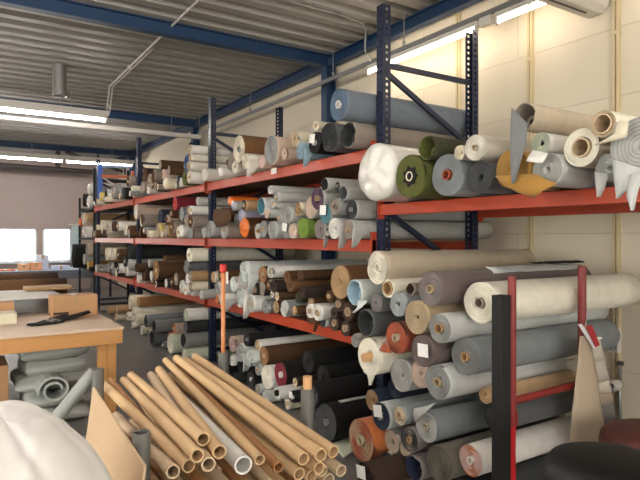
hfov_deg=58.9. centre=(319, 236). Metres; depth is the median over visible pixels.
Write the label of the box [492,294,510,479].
plank
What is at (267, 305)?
roll
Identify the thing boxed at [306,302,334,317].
roll
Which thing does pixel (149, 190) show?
roll
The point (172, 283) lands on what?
roll
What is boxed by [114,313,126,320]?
roll
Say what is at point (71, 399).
roll
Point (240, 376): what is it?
roll
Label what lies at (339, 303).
roll
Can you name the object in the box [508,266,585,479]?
stand
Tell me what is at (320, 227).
roll
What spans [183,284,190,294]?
roll
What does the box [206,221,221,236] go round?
roll
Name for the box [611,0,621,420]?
conduit
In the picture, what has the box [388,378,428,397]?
roll
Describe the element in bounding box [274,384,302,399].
roll
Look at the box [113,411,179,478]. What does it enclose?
cardboard tube
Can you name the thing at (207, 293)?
roll
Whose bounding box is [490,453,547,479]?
roll
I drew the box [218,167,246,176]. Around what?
roll
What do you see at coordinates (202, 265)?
roll
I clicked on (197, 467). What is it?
cardboard tube
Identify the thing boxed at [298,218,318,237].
roll
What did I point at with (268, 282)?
roll
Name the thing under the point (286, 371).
roll
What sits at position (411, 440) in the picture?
roll
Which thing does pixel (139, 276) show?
roll
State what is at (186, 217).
roll
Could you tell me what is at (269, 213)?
roll
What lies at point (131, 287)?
column
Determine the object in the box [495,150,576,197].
roll
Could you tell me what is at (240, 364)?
roll
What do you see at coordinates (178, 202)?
roll
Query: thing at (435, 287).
roll
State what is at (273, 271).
roll
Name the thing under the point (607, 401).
swatch
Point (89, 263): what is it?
roll
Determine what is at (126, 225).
roll
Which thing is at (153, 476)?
cardboard tube
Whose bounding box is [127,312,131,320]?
roll
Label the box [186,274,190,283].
roll
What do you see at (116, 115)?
beam
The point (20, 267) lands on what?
cardboard box
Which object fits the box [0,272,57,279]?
roll
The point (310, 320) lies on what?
roll
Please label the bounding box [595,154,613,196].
roll
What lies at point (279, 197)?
roll
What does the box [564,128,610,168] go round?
roll
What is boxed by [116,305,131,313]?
roll
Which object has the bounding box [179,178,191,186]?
roll
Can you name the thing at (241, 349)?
roll
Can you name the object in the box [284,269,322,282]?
roll
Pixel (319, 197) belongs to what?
roll
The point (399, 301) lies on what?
roll
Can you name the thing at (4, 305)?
cardboard box
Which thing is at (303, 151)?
roll
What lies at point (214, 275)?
roll
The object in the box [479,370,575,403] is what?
roll
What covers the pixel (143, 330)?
roll
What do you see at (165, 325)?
roll
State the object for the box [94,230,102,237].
roll
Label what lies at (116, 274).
roll
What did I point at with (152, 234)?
roll
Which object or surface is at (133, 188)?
roll
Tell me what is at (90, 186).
roll
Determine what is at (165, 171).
roll
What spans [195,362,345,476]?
cardboard tube
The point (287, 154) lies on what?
roll
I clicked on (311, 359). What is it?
roll
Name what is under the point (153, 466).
cardboard tube
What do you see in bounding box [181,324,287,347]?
roll
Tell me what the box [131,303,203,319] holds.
roll
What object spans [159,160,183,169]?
roll
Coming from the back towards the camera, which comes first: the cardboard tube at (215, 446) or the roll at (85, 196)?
the roll at (85, 196)
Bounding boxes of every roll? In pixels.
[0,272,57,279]
[0,278,66,293]
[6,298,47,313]
[52,368,91,419]
[71,244,86,267]
[82,194,88,206]
[82,213,100,225]
[83,254,108,263]
[84,226,92,237]
[85,213,135,221]
[86,195,92,206]
[86,243,152,255]
[87,184,118,194]
[87,260,121,268]
[88,267,95,271]
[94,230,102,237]
[95,199,106,205]
[95,264,107,271]
[98,302,127,307]
[99,191,104,200]
[100,220,121,232]
[100,266,108,272]
[100,304,127,311]
[102,230,106,237]
[103,195,116,203]
[105,188,111,196]
[105,197,125,201]
[105,248,111,259]
[106,222,123,233]
[107,234,128,237]
[107,306,116,313]
[108,262,112,271]
[109,268,115,275]
[111,248,122,259]
[112,187,118,198]
[112,221,135,231]
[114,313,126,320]
[115,270,124,276]
[116,248,126,260]
[116,263,124,272]
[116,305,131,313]
[117,221,135,230]
[118,183,130,193]
[122,187,132,198]
[123,255,156,266]
[124,224,135,235]
[125,267,135,275]
[126,176,146,186]
[127,225,135,233]
[127,245,203,258]
[127,258,162,269]
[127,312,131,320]
[128,231,146,237]
[128,293,192,308]
[129,191,153,196]
[131,186,140,190]
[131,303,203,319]
[131,322,140,327]
[134,204,172,218]
[134,310,183,325]
[135,263,152,271]
[137,274,150,282]
[137,295,197,306]
[139,227,146,236]
[140,181,147,192]
[140,325,151,334]
[141,214,158,225]
[142,271,150,280]
[143,168,160,180]
[143,227,155,233]
[144,312,183,327]
[145,264,152,270]
[147,174,151,187]
[147,186,163,193]
[148,260,162,267]
[149,230,160,237]
[150,271,164,279]
[150,330,172,345]
[151,169,163,182]
[152,182,161,188]
[152,318,220,332]
[153,260,184,279]
[155,280,164,286]
[156,223,164,236]
[157,184,172,190]
[158,209,170,222]
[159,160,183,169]
[160,231,176,237]
[162,169,169,178]
[162,341,166,347]
[163,177,177,189]
[163,255,186,260]
[164,225,176,236]
[165,215,178,221]
[165,279,170,287]
[167,333,228,353]
[168,166,184,174]
[169,220,184,233]
[170,209,178,217]
[170,277,179,286]
[172,323,183,332]
[173,197,230,210]
[174,182,186,188]
[174,272,185,284]
[176,226,187,237]
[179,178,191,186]
[179,207,186,220]
[179,225,187,235]
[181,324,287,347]
[182,170,201,185]
[182,344,235,359]
[183,259,289,273]
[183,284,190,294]
[183,307,242,320]
[184,155,224,172]
[184,214,189,225]
[184,316,275,332]
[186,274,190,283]
[187,161,227,170]
[187,171,203,183]
[187,226,201,237]
[187,247,295,261]
[188,145,232,155]
[188,215,207,227]
[189,153,228,163]
[189,206,229,214]
[189,229,203,237]
[189,270,218,280]
[189,281,207,290]
[190,291,199,295]
[196,197,228,205]
[199,289,215,299]
[201,168,233,181]
[202,227,222,237]
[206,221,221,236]
[211,272,220,282]
[213,208,237,226]
[215,281,236,294]
[215,295,219,302]
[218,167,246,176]
[218,269,239,280]
[220,292,237,311]
[221,222,243,237]
[226,153,233,169]
[228,196,259,205]
[228,365,238,374]
[229,335,243,351]
[230,277,260,291]
[230,354,238,365]
[230,371,248,381]
[231,201,241,210]
[232,161,262,173]
[233,135,267,162]
[234,214,239,223]
[236,343,255,371]
[237,209,264,221]
[237,288,252,318]
[237,361,254,371]
[239,217,276,237]
[239,258,367,294]
[242,153,270,176]
[242,200,258,210]
[244,328,312,346]
[244,349,261,366]
[247,295,274,311]
[247,370,261,386]
[252,283,259,294]
[255,224,270,238]
[255,334,328,350]
[255,363,270,374]
[255,383,274,393]
[257,197,278,214]
[258,155,285,168]
[259,221,270,236]
[259,266,283,281]
[259,282,270,295]
[260,338,351,364]
[261,364,278,388]
[262,299,293,313]
[262,389,282,402]
[264,136,302,165]
[265,209,282,218]
[266,279,283,289]
[267,262,367,277]
[268,185,314,193]
[268,221,285,238]
[270,280,287,292]
[271,199,295,208]
[273,192,311,202]
[273,300,283,313]
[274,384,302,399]
[275,291,295,300]
[275,359,316,385]
[277,214,283,222]
[280,299,307,316]
[281,148,313,161]
[282,206,307,223]
[282,222,291,238]
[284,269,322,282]
[285,398,300,409]
[286,279,330,291]
[288,389,300,402]
[289,223,318,238]
[291,131,312,146]
[292,305,306,314]
[293,374,316,386]
[295,202,306,215]
[295,292,308,302]
[296,142,334,166]
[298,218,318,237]
[298,269,333,279]
[299,285,331,297]
[302,345,358,372]
[305,196,320,218]
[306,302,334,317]
[307,316,319,331]
[308,297,329,303]
[309,132,346,155]
[311,187,340,209]
[312,373,387,407]
[313,121,344,130]
[313,304,334,320]
[315,219,328,247]
[316,360,363,380]
[316,398,372,440]
[320,204,347,223]
[320,320,329,326]
[321,123,360,152]
[321,178,358,191]
[326,227,332,238]
[326,290,336,301]
[329,218,460,248]
[329,317,344,330]
[330,88,468,136]
[330,199,348,214]
[330,265,369,298]
[331,307,343,318]
[335,182,359,190]
[335,298,349,311]
[339,186,372,200]
[341,122,464,149]
[341,320,360,335]
[342,302,371,320]
[343,220,492,247]
[346,200,491,221]
[347,279,382,312]
[349,416,415,461]
[351,333,385,346]
[356,452,410,479]
[358,143,438,201]
[358,309,405,336]
[358,335,412,384]
[366,386,426,409]
[367,249,535,283]
[371,293,390,311]
[372,392,433,430]
[379,321,430,353]
[382,277,421,297]
[382,451,399,456]
[385,424,414,453]
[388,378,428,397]
[390,292,421,315]
[391,357,420,391]
[394,392,479,424]
[396,155,471,199]
[400,443,427,455]
[401,424,490,452]
[405,300,465,333]
[405,414,566,479]
[406,282,419,295]
[411,355,577,387]
[412,334,455,366]
[413,398,491,442]
[419,136,466,160]
[419,268,590,305]
[425,357,567,399]
[426,415,560,479]
[429,309,608,342]
[432,154,507,196]
[452,319,619,375]
[454,145,479,161]
[459,414,571,476]
[464,273,639,323]
[465,135,531,162]
[469,161,549,194]
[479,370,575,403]
[485,384,613,428]
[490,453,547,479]
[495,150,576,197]
[510,102,592,183]
[526,132,567,162]
[533,153,614,188]
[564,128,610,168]
[590,110,635,145]
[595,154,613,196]
[610,116,639,210]
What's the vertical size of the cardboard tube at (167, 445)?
0.089 m
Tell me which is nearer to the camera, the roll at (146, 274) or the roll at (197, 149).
the roll at (197, 149)
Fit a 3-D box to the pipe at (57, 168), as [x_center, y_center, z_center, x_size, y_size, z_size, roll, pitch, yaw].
[-9.866,-2.225,14.997,9.665,0.650,1.973,0,0,-33]
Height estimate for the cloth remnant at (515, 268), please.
0.045 m
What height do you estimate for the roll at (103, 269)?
0.136 m
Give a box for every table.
[0,267,100,294]
[0,310,123,413]
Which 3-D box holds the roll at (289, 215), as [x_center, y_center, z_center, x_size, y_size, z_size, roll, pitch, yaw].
[0.338,-0.208,5.739,1.560,0.165,0.166,0,0,-33]
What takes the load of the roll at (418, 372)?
on the rack
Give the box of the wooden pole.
[220,264,227,352]
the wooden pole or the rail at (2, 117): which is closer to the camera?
the wooden pole
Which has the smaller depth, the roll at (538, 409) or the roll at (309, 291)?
the roll at (538, 409)
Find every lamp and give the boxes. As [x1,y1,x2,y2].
[0,103,107,122]
[0,154,62,162]
[65,158,132,165]
[366,21,478,74]
[495,0,544,24]
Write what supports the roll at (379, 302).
on the roll at (370, 322)
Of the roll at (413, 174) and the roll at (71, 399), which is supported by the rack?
the roll at (413, 174)
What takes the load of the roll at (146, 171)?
on the roll at (149, 181)
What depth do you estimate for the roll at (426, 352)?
3.53 m
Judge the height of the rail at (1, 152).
0.452 m
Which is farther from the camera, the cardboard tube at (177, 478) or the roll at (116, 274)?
the roll at (116, 274)
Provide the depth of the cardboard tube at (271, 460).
2.63 m
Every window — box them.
[0,228,36,263]
[42,228,70,262]
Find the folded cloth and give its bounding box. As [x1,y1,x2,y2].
[0,290,58,300]
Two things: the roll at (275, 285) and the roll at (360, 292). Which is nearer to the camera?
the roll at (360, 292)
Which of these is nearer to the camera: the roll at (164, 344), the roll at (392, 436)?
the roll at (392, 436)
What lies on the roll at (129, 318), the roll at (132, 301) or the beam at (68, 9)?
the roll at (132, 301)
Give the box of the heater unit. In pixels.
[527,0,609,18]
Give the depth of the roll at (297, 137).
5.29 m
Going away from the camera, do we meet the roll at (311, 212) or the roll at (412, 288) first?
the roll at (412, 288)
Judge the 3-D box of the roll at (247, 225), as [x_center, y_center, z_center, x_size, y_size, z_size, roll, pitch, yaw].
[-0.205,-0.102,6.630,1.584,0.236,0.235,0,0,-33]
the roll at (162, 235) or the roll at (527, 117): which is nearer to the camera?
the roll at (527, 117)
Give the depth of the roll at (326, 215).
4.74 m
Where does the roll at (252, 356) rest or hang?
on the roll at (258, 367)
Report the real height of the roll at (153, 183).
0.144 m
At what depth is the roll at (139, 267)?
9.73 m
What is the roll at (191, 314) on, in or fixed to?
on the roll at (202, 325)
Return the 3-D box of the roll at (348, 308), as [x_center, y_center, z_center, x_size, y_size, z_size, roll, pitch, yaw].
[0.907,0.596,4.958,1.646,0.149,0.150,0,0,-33]
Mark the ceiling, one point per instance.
(178, 75)
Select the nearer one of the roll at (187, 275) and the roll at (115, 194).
the roll at (187, 275)
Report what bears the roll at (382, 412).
on the roll at (392, 436)
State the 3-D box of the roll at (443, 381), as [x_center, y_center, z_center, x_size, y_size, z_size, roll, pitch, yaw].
[1.190,0.879,3.735,1.162,0.211,0.210,0,0,-33]
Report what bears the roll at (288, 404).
on the floor
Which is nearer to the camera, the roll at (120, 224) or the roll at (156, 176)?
the roll at (156, 176)
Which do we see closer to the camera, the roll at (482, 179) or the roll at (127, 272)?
the roll at (482, 179)
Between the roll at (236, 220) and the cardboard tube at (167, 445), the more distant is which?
the roll at (236, 220)
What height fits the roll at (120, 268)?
0.191 m
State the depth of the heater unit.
4.61 m
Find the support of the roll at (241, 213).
on the roll at (247, 225)
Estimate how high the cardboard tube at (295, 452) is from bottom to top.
0.168 m
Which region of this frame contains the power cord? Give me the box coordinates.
[281,0,371,60]
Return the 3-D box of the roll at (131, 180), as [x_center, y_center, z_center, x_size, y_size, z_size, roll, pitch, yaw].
[-2.913,-1.042,11.052,1.637,0.213,0.212,0,0,-33]
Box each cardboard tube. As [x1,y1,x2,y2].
[104,379,194,472]
[108,377,203,479]
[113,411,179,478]
[120,376,203,462]
[122,429,165,479]
[127,371,209,445]
[129,419,181,478]
[132,399,181,479]
[140,405,190,479]
[147,371,215,471]
[150,468,159,479]
[152,401,228,479]
[155,366,225,458]
[156,374,251,474]
[162,357,264,464]
[165,432,209,479]
[168,372,304,479]
[173,354,308,464]
[175,364,282,472]
[178,387,271,479]
[183,357,326,461]
[185,392,284,479]
[189,374,324,473]
[191,353,338,457]
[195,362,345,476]
[205,445,247,479]
[211,395,316,479]
[212,456,255,479]
[215,461,229,479]
[215,462,221,471]
[278,470,294,479]
[317,464,326,476]
[317,470,333,479]
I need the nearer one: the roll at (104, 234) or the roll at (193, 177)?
the roll at (193, 177)
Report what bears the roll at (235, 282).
on the rack
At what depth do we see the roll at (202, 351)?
7.57 m
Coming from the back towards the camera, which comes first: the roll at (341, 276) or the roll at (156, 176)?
the roll at (156, 176)
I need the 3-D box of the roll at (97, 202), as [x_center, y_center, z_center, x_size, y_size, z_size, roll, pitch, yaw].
[-4.421,-0.796,13.370,1.664,0.155,0.154,0,0,-33]
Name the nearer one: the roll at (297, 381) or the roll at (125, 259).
the roll at (297, 381)
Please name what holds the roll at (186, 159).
on the roll at (184, 176)
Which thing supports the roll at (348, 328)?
on the rack
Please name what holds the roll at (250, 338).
on the roll at (241, 349)
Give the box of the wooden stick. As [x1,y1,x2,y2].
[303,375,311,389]
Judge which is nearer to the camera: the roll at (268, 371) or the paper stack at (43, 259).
the roll at (268, 371)
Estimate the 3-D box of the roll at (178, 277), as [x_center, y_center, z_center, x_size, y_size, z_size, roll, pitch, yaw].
[-1.428,0.615,8.715,1.627,0.187,0.183,0,0,-33]
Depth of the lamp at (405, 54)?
6.01 m
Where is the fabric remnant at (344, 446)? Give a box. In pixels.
[333,437,352,457]
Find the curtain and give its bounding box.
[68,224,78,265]
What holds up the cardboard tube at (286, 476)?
on the trolley
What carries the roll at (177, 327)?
on the roll at (174, 345)
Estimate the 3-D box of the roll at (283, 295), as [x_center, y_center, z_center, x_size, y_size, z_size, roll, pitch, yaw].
[0.233,0.577,5.950,1.574,0.086,0.086,0,0,-33]
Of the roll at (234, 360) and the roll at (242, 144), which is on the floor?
the roll at (234, 360)
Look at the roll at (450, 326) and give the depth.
3.47 m
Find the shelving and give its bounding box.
[79,168,132,301]
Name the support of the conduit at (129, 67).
attached to the ceiling
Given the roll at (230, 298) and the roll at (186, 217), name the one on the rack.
the roll at (230, 298)
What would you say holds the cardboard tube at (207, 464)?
on the trolley
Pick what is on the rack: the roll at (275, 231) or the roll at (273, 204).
the roll at (275, 231)
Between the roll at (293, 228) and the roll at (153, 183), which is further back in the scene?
the roll at (153, 183)
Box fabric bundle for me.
[0,400,111,479]
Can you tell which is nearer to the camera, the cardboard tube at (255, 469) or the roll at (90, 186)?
the cardboard tube at (255, 469)
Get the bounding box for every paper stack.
[0,310,16,324]
[35,255,47,268]
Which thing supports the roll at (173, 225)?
on the rack
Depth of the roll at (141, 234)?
9.86 m
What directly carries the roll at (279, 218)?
on the roll at (275, 231)
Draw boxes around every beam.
[0,0,328,67]
[0,97,194,127]
[0,140,131,155]
[116,0,482,159]
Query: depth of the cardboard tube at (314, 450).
2.63 m
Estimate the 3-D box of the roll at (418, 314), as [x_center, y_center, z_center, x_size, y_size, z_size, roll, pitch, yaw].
[1.283,0.508,4.019,1.612,0.216,0.216,0,0,-33]
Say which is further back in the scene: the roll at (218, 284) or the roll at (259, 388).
the roll at (218, 284)
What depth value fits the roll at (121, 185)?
11.16 m
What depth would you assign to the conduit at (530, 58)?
5.29 m
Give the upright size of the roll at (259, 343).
0.114 m
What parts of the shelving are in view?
post, post, post, post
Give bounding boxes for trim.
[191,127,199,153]
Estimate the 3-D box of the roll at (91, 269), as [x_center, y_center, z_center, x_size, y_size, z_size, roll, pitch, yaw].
[-4.632,0.744,13.437,1.596,0.108,0.106,0,0,-33]
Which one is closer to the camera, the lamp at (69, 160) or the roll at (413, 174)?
the roll at (413, 174)
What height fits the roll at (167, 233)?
0.174 m
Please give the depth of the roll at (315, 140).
5.08 m
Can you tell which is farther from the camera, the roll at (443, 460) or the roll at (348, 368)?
the roll at (348, 368)
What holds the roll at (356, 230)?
on the rack
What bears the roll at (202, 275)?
on the roll at (200, 285)
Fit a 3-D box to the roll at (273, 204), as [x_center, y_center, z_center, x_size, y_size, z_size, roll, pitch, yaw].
[0.187,-0.336,6.094,1.572,0.099,0.097,0,0,-33]
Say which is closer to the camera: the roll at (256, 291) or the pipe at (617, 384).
the pipe at (617, 384)
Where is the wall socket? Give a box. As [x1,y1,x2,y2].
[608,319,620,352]
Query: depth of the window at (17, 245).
17.22 m
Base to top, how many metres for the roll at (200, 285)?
0.126 m
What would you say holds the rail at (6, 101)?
hanging from the ceiling
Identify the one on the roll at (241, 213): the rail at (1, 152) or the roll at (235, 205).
the roll at (235, 205)
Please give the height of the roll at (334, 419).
0.298 m
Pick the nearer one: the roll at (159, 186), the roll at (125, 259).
the roll at (159, 186)
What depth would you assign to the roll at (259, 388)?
5.75 m
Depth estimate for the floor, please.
7.28 m
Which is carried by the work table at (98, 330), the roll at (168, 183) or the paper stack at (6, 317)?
the paper stack at (6, 317)
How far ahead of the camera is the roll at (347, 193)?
4.58 m
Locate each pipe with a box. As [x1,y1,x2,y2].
[0,150,125,174]
[610,361,623,418]
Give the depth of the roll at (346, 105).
4.73 m
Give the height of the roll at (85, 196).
0.335 m
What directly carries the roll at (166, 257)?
on the roll at (161, 269)
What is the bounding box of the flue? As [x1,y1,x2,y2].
[52,63,66,97]
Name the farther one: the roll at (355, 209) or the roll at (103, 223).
the roll at (103, 223)
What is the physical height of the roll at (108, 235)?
0.179 m
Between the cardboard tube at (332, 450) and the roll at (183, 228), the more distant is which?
the roll at (183, 228)
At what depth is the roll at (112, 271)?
11.44 m
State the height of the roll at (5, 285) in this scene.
0.248 m
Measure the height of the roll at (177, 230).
0.168 m
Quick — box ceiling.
[0,0,440,158]
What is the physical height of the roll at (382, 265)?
0.232 m
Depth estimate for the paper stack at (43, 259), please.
16.08 m
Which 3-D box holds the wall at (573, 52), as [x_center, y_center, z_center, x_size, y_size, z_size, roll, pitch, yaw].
[0.008,-0.650,8.571,0.200,4.600,24.800,0,0,-33]
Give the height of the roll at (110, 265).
0.208 m
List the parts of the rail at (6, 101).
rail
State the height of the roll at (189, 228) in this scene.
0.177 m
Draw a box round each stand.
[97,164,133,206]
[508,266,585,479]
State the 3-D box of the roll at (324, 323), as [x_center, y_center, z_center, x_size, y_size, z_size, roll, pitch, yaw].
[0.704,0.745,5.437,1.621,0.104,0.104,0,0,-33]
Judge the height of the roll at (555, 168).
0.169 m
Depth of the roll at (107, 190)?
11.84 m
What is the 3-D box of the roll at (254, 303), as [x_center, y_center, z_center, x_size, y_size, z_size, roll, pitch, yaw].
[-0.083,0.708,6.411,1.569,0.176,0.177,0,0,-33]
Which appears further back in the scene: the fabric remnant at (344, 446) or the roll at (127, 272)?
the roll at (127, 272)
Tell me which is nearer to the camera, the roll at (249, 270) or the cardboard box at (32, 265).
the roll at (249, 270)
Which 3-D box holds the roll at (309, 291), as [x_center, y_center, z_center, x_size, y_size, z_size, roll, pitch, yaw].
[0.486,0.491,5.438,1.547,0.101,0.100,0,0,-33]
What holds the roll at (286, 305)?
on the rack
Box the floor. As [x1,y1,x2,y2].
[0,287,490,479]
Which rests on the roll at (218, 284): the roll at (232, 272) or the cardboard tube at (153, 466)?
the roll at (232, 272)
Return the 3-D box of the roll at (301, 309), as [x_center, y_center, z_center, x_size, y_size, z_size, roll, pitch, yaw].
[0.431,0.686,5.734,1.613,0.083,0.083,0,0,-33]
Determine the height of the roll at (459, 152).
0.091 m
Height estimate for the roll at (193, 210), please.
0.123 m
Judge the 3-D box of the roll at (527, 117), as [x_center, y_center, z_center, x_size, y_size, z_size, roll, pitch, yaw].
[1.718,-0.491,3.386,1.705,0.426,0.148,0,0,-33]
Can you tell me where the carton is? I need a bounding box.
[50,265,69,269]
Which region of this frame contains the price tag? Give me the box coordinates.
[578,319,599,348]
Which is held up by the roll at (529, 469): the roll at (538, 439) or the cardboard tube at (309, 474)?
the roll at (538, 439)
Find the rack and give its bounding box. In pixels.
[94,3,639,387]
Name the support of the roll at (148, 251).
on the roll at (131, 262)
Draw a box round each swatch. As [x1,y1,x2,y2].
[570,330,603,442]
[592,337,615,423]
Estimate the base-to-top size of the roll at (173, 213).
0.131 m
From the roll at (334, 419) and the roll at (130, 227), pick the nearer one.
the roll at (334, 419)
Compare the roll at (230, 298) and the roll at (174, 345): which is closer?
the roll at (230, 298)
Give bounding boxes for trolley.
[92,351,313,479]
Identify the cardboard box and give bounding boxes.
[0,269,14,270]
[0,300,13,310]
[0,356,7,401]
[17,264,28,270]
[29,262,41,269]
[48,292,97,316]
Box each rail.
[0,83,109,115]
[0,98,200,139]
[0,151,133,162]
[195,0,523,134]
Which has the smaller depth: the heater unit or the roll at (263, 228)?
the heater unit
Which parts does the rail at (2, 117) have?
rail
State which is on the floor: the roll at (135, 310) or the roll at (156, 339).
the roll at (156, 339)
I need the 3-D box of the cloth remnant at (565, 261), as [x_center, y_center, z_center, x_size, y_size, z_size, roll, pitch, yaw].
[1.743,0.185,4.172,0.550,0.019,0.090,0,0,-33]
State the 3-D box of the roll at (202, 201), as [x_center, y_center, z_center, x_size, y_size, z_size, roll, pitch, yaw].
[-0.962,-0.479,8.003,1.603,0.114,0.112,0,0,-33]
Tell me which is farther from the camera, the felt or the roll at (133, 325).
the roll at (133, 325)
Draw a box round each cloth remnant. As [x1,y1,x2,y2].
[485,264,581,273]
[530,260,583,263]
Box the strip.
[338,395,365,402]
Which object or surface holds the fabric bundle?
on the floor
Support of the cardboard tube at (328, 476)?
on the trolley
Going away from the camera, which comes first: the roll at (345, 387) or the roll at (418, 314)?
the roll at (418, 314)
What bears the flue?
hanging from the ceiling
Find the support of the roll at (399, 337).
on the roll at (401, 376)
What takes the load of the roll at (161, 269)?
on the rack
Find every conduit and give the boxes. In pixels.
[106,0,199,110]
[455,12,460,108]
[526,4,534,253]
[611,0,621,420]
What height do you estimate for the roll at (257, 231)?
0.155 m
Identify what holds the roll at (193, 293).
on the rack
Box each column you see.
[129,156,134,292]
[321,65,335,259]
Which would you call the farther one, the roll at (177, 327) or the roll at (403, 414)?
the roll at (177, 327)
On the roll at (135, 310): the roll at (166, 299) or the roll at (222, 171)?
the roll at (166, 299)
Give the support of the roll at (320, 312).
on the rack
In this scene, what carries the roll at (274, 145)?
on the rack
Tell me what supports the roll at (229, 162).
on the rack
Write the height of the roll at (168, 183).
0.187 m
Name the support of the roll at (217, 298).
on the rack
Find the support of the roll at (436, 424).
on the roll at (443, 460)
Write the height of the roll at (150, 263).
0.115 m
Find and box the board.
[23,284,71,290]
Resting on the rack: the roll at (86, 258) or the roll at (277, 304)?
the roll at (277, 304)
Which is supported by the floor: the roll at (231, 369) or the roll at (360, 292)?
the roll at (231, 369)
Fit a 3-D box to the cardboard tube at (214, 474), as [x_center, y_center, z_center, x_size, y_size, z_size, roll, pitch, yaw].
[-0.730,1.005,2.919,0.052,0.103,1.610,0,0,-27]
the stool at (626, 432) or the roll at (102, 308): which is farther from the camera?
the roll at (102, 308)
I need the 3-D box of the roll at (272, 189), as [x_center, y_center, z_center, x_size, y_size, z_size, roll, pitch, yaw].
[0.138,-0.483,6.206,1.546,0.090,0.090,0,0,-33]
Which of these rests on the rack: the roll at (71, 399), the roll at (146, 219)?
the roll at (146, 219)
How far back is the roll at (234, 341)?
6.48 m
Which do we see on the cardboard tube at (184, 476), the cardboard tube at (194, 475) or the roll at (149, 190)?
the cardboard tube at (194, 475)
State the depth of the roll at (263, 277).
5.97 m
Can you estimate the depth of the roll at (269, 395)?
5.60 m
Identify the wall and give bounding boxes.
[0,157,117,288]
[118,0,639,424]
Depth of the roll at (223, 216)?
6.52 m
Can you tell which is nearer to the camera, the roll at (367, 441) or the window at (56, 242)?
the roll at (367, 441)
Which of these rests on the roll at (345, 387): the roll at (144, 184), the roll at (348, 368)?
the roll at (348, 368)
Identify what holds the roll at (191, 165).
on the roll at (193, 177)
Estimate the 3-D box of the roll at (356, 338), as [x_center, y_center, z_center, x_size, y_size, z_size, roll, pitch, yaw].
[0.958,0.754,4.580,1.679,0.102,0.103,0,0,-33]
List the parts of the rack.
upright post, upright post, shelf panel, shelf panel, upright post, shelf panel, upright post, shelf panel, shelf panel, shelf panel, upright post, upright post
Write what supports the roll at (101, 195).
on the rack
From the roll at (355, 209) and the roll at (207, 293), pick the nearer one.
the roll at (355, 209)
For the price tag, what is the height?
0.179 m
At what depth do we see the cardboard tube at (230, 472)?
2.33 m
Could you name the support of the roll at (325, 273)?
on the roll at (293, 285)
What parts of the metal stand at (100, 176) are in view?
post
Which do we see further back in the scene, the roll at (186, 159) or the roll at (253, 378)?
the roll at (186, 159)
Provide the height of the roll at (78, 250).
0.619 m
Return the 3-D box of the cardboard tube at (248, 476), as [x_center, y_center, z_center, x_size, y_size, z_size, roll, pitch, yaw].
[-0.528,1.190,3.035,0.062,0.062,1.726,0,0,-33]
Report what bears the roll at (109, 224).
on the rack
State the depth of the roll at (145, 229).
9.53 m
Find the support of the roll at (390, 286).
on the roll at (399, 301)
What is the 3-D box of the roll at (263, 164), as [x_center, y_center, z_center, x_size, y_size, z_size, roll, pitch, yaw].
[0.017,-0.786,6.329,1.538,0.144,0.141,0,0,-33]
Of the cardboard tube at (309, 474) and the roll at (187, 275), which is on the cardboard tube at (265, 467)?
the cardboard tube at (309, 474)
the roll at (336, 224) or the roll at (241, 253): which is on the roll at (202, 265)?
the roll at (241, 253)
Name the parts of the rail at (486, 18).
hanger rod, hanger rod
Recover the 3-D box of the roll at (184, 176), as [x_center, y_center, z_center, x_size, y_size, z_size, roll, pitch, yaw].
[-1.224,-0.821,8.244,1.539,0.217,0.217,0,0,-33]
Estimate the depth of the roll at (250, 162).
5.98 m
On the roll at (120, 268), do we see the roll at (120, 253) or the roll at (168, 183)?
the roll at (120, 253)
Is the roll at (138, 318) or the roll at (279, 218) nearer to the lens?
the roll at (279, 218)
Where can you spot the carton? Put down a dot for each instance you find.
(53, 267)
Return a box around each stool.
[542,441,639,479]
[598,418,639,449]
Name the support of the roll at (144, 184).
on the rack
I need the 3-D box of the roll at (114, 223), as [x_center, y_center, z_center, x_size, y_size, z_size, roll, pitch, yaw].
[-3.477,-0.218,11.707,1.540,0.216,0.215,0,0,-33]
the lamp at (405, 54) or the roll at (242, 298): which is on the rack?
the roll at (242, 298)
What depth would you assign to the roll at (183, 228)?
7.88 m
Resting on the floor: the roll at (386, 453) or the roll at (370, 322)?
the roll at (386, 453)
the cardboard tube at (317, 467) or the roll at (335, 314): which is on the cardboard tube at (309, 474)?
the cardboard tube at (317, 467)
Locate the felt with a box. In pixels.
[10,346,89,419]
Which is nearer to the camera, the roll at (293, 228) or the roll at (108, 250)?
the roll at (293, 228)
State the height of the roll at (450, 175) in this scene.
0.263 m
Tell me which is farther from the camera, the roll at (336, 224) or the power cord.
the power cord
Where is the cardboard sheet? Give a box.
[86,387,146,479]
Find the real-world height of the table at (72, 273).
0.740 m
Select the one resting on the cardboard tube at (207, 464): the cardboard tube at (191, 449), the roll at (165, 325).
the cardboard tube at (191, 449)
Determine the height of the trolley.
0.903 m
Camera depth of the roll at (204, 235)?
7.35 m
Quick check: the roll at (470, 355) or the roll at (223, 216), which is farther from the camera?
the roll at (223, 216)
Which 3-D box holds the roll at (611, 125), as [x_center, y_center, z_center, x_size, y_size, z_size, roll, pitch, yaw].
[1.935,-0.502,2.973,1.623,0.174,0.230,0,0,-33]
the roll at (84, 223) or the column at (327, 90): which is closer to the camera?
the column at (327, 90)
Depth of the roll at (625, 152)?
2.49 m
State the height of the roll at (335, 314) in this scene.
0.098 m
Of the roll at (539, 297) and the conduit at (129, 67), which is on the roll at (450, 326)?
the roll at (539, 297)
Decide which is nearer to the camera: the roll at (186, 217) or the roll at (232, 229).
the roll at (232, 229)
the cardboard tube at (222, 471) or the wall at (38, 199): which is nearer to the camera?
the cardboard tube at (222, 471)
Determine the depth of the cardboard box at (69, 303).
5.68 m

